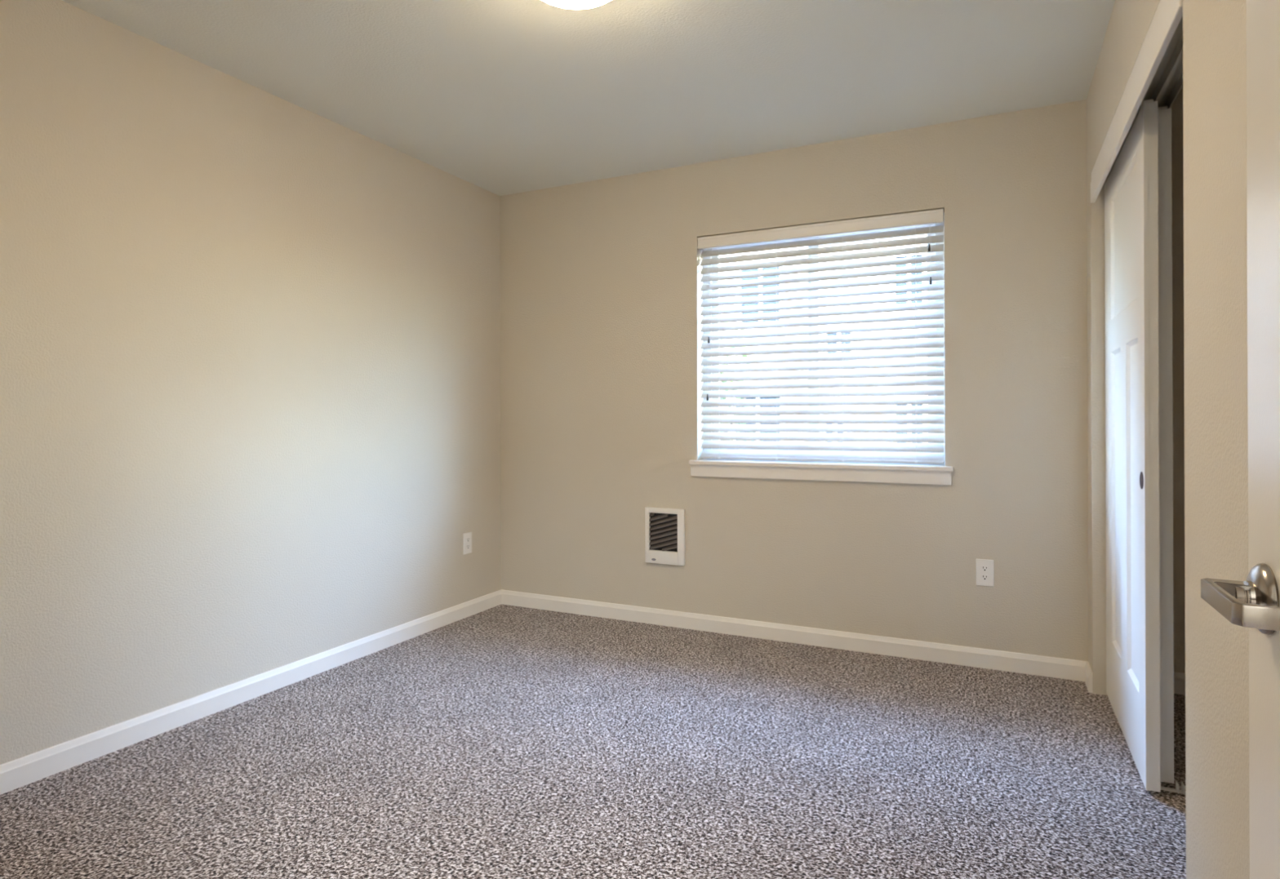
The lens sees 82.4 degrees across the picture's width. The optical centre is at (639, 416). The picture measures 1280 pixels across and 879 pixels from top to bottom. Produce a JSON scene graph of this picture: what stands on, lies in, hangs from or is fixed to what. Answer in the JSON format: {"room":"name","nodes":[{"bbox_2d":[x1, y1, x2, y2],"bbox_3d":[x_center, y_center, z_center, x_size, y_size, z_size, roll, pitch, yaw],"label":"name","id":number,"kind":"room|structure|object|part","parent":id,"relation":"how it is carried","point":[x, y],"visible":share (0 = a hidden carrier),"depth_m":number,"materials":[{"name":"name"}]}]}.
{"room":"empty bedroom","nodes":[
{"label":"empty bedroom","id":0,"kind":"room"},
{"bbox_2d":[0,0,501,764],"bbox_3d":[-1.958,-0.102,2.233,0.150,2.440,5.160,0,0,26],"label":"wall","id":1,"kind":"structure","parent":0,"point":[250,337],"depth_m":2.75,"materials":[{"name":"paint"}]},
{"bbox_2d":[0,589,501,795],"bbox_3d":[-1.567,1.077,2.843,0.014,0.083,3.400,0,0,26],"label":"baseboard","id":2,"kind":"structure","parent":1,"relation":"attached to","point":[27,770],"depth_m":2.73,"materials":[{"name":"paint"}]},
{"bbox_2d":[462,532,471,555],"bbox_3d":[-0.965,0.710,4.094,0.009,0.118,0.072,0,0,26],"label":"electrical outlet","id":3,"kind":"object","parent":1,"relation":"attached to","point":[467,537],"visible":1,"depth_m":4.09,"materials":[{"name":"white plastic"}]},
{"bbox_2d":[62,0,1115,195],"bbox_3d":[-0.197,-1.453,1.381,4.070,0.250,5.160,0,0,26],"label":"ceiling","id":4,"kind":"structure","parent":0,"point":[500,97],"depth_m":2.77,"materials":[{"name":"paint"}]},
{"bbox_2d":[542,0,610,8],"bbox_3d":[-0.191,-1.272,2.104,0.330,0.110,0.330,0,0,26],"label":"ceiling light","id":5,"kind":"object","parent":4,"relation":"attached to","point":[569,4],"visible":1,"depth_m":2.17,"materials":[{"name":"white glass"}]},
{"bbox_2d":[0,604,1186,878],"bbox_3d":[-0.190,1.237,1.377,4.070,0.250,5.160,0,0,26],"label":"floor","id":6,"kind":"structure","parent":0,"point":[501,741],"depth_m":2.27,"materials":[{"name":"carpet"}]},
{"bbox_2d":[1160,781,1185,795],"bbox_3d":[1.573,1.096,2.167,0.066,0.026,0.030,0,0,26],"label":"floor guide","id":7,"kind":"object","parent":6,"relation":"on","point":[1177,790],"visible":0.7,"depth_m":2.16,"materials":[{"name":"white plastic"}]},
{"bbox_2d":[500,86,1185,673],"bbox_3d":[0.964,-0.107,3.596,3.920,2.440,0.160,0,0,26],"label":"wall","id":8,"kind":"structure","parent":0,"point":[601,360],"depth_m":3.55,"materials":[{"name":"paint"}]},
{"bbox_2d":[644,506,684,565],"bbox_3d":[0.133,0.637,3.897,0.226,0.297,0.023,0,0,26],"label":"wall heater","id":9,"kind":"object","parent":8,"relation":"attached to","point":[664,527],"visible":1,"depth_m":3.89,"materials":[{"name":"white metal"}]},
{"bbox_2d":[648,512,677,551],"bbox_3d":[0.127,0.618,3.901,0.168,0.208,0.014,0,0,26],"label":"grille","id":10,"kind":"object","parent":9,"relation":"attached to","point":[663,526],"depth_m":3.90,"materials":[{"name":"brown metal"}]},
{"bbox_2d":[501,589,1087,681],"bbox_3d":[0.520,1.072,3.714,3.012,0.083,0.014,0,0,26],"label":"baseboard","id":11,"kind":"structure","parent":8,"relation":"attached to","point":[1020,663],"depth_m":3.54,"materials":[{"name":"paint"}]},
{"bbox_2d":[688,459,953,484],"bbox_3d":[0.851,0.268,3.592,1.270,0.083,0.115,0,0,26],"label":"window sill","id":12,"kind":"structure","parent":8,"relation":"attached to","point":[931,474],"depth_m":3.52,"materials":[{"name":"paint"}]},
{"bbox_2d":[702,212,945,465],"bbox_3d":[0.889,-0.359,3.671,1.198,1.173,0.060,0,0,26],"label":"window","id":13,"kind":"structure","parent":8,"relation":"in","point":[941,224],"depth_m":3.65,"materials":[{"name":"plastic"}]},
{"bbox_3d":[0.643,-0.358,3.782,0.568,1.083,0.020,0,0,26],"label":"sash","id":14,"kind":"part","parent":13,"relation":"part of","materials":[{"name":"plastic"}]},
{"bbox_2d":[697,208,944,464],"bbox_3d":[0.853,-0.361,3.598,1.191,1.161,0.073,0,0,26],"label":"blind","id":15,"kind":"object","parent":13,"relation":"attached to","point":[904,453],"visible":1,"depth_m":3.57,"materials":[{"name":"plastic"}]},
{"bbox_3d":[0.353,-0.497,3.818,0.002,0.767,0.006,0,0,26],"label":"pull cord","id":16,"kind":"part","parent":15,"relation":"part of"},
{"bbox_3d":[0.360,-0.647,3.815,0.002,0.467,0.006,0,0,26],"label":"pull cord","id":17,"kind":"part","parent":15,"relation":"part of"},
{"bbox_3d":[0.695,-0.342,3.686,0.001,1.101,0.043,0,0,26],"label":"ladder cord","id":18,"kind":"part","parent":15,"relation":"part of","materials":[{"name":"white fabric"}]},
{"bbox_3d":[0.861,0.213,3.606,1.184,0.014,0.052,0,0,26],"label":"rail","id":19,"kind":"part","parent":15,"relation":"part of","materials":[{"name":"white plastic"}]},
{"bbox_3d":[0.988,-0.343,3.544,0.001,1.101,0.043,0,0,26],"label":"ladder cord","id":20,"kind":"part","parent":15,"relation":"part of","materials":[{"name":"white fabric"}]},
{"bbox_3d":[1.285,-0.344,3.400,0.001,1.101,0.043,0,0,26],"label":"ladder cord","id":21,"kind":"part","parent":15,"relation":"part of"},
{"bbox_3d":[1.125,-0.359,3.575,0.600,1.083,0.020,0,0,26],"label":"sash","id":22,"kind":"part","parent":13,"relation":"part of","materials":[{"name":"plastic"}]},
{"bbox_2d":[975,559,994,586],"bbox_3d":[1.524,0.690,3.231,0.072,0.118,0.009,0,0,26],"label":"electrical outlet","id":23,"kind":"object","parent":8,"relation":"attached to","point":[984,572],"visible":1,"depth_m":3.23,"materials":[{"name":"white plastic"}]},
{"bbox_2d":[980,565,989,572],"bbox_3d":[1.523,0.671,3.228,0.034,0.027,0.002,0,0,26],"label":"receptacle","id":24,"kind":"object","parent":23,"relation":"attached to","point":[983,568],"depth_m":3.23,"materials":[{"name":"white plastic"}]},
{"bbox_2d":[980,573,989,580],"bbox_3d":[1.523,0.710,3.228,0.034,0.027,0.002,0,0,26],"label":"receptacle","id":25,"kind":"object","parent":23,"relation":"attached to","point":[983,576],"depth_m":3.23,"materials":[{"name":"white plastic"}]},
{"bbox_2d":[1173,671,1185,695],"bbox_3d":[2.296,1.066,2.854,0.643,0.083,0.014,0,0,26],"label":"baseboard","id":26,"kind":"structure","parent":8,"relation":"attached to","point":[1179,677],"depth_m":2.92,"materials":[{"name":"paint"}]},
{"bbox_2d":[1086,0,1249,878],"bbox_3d":[1.200,-0.111,1.504,0.145,2.440,3.400,0,0,26],"label":"wall","id":27,"kind":"structure","parent":0,"point":[1215,31],"depth_m":1.34,"materials":[{"name":"paint"}]},
{"bbox_2d":[1084,661,1092,693],"bbox_3d":[1.841,1.068,3.001,0.014,0.083,0.146,0,0,26],"label":"baseboard","id":28,"kind":"structure","parent":27,"relation":"attached to","point":[1088,673],"depth_m":2.96,"materials":[{"name":"paint"}]},
{"bbox_2d":[1090,0,1182,203],"bbox_3d":[1.465,-0.911,2.217,0.018,0.130,1.581,0,0,26],"label":"trim","id":29,"kind":"structure","parent":27,"relation":"attached to","point":[1167,16],"depth_m":1.95,"materials":[{"name":"paint"}]},
{"bbox_2d":[1109,16,1182,171],"bbox_3d":[1.538,-0.956,2.182,0.096,0.038,1.579,0,0,26],"label":"closet track","id":30,"kind":"object","parent":27,"relation":"attached to","point":[1166,83],"visible":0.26,"depth_m":2.07,"materials":[{"name":"metal"}]},
{"bbox_2d":[1104,98,1160,792],"bbox_3d":[1.678,0.078,2.515,0.037,2.034,0.843,0,0,26],"label":"door","id":31,"kind":"structure","parent":30,"relation":"hanging from","point":[1131,184],"depth_m":2.35,"materials":[{"name":"paint"}]},
{"bbox_3d":[1.500,0.191,2.186,0.002,0.052,0.052,0,0,26],"label":"finger pull","id":32,"kind":"part","parent":31,"relation":"part of","materials":[{"name":"brown metal"}]},
{"bbox_2d":[1157,106,1173,783],"bbox_3d":[1.738,0.078,2.529,0.035,2.034,0.765,0,0,26],"label":"door","id":33,"kind":"structure","parent":30,"relation":"hanging from","point":[1164,114],"depth_m":2.19,"materials":[{"name":"paint"}]},
{"bbox_3d":[1.559,-0.956,2.171,0.049,0.038,1.579,0,0,26],"label":"rail","id":34,"kind":"part","parent":30,"relation":"part of","materials":[{"name":"metal"}]},
{"bbox_3d":[-0.578,-0.108,0.412,3.920,2.440,0.115,0,0,26],"label":"wall","id":35,"kind":"structure","parent":0,"visible":0},
{"bbox_2d":[1200,0,1279,878],"bbox_3d":[0.449,0.086,0.408,0.085,2.023,0.764,0,0,26],"label":"door","id":36,"kind":"structure","parent":35,"relation":"in","point":[1253,603],"depth_m":0.70,"materials":[{"name":"paint"}]},
{"bbox_3d":[0.552,0.170,0.665,0.046,0.019,0.120,0,0,26],"label":"lever","id":37,"kind":"part","parent":36,"relation":"part of","materials":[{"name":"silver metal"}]},
{"bbox_3d":[0.589,0.173,0.698,0.016,0.067,0.067,0,0,26],"label":"handle","id":38,"kind":"part","parent":36,"relation":"part of","materials":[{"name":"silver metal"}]},
{"label":"outside","id":39,"kind":"structure","parent":0,"visible":0},
{"bbox_3d":[18.828,4.376,44.948,120.000,0.500,89.830,0,0,26],"label":"ground","id":40,"kind":"structure","parent":39,"visible":0},
{"bbox_2d":[720,312,758,441],"bbox_3d":[0.940,1.256,9.412,1.332,5.736,1.275,0,0,26],"label":"leafy tree","id":41,"kind":"object","parent":40,"relation":"on","point":[738,313],"visible":0.04,"depth_m":9.33,"materials":[{"name":"green plant"}]},
{"bbox_2d":[719,234,927,443],"bbox_3d":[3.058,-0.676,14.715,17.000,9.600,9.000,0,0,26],"label":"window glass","id":42,"kind":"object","parent":40,"relation":"on","point":[918,236],"visible":0.16,"depth_m":10.39,"materials":[{"name":"glass"}]},
{"bbox_3d":[1.761,0.021,10.885,0.700,0.700,0.015,0,0,26],"label":"pane","id":43,"kind":"part","parent":42,"relation":"part of","materials":[{"name":"clear glass"}]},
{"bbox_3d":[1.801,-1.804,10.866,0.600,0.950,0.015,0,0,26],"label":"pane","id":44,"kind":"part","parent":42,"relation":"part of","materials":[{"name":"clear glass"}]},
{"bbox_3d":[2.778,0.193,10.392,0.260,0.350,0.015,0,0,26],"label":"pane","id":45,"kind":"part","parent":42,"relation":"part of","materials":[{"name":"clear glass"}]},
{"bbox_3d":[2.829,-1.082,10.368,0.340,0.400,0.015,0,0,26],"label":"pane","id":46,"kind":"part","parent":42,"relation":"part of","materials":[{"name":"clear glass"}]},
{"bbox_3d":[3.668,-1.835,9.961,0.350,0.700,0.015,0,0,26],"label":"pane","id":47,"kind":"part","parent":42,"relation":"part of","materials":[{"name":"clear glass"}]},
{"bbox_3d":[3.673,0.095,9.958,0.350,0.600,0.015,0,0,26],"label":"pane","id":48,"kind":"part","parent":42,"relation":"part of","materials":[{"name":"clear glass"}]}
]}

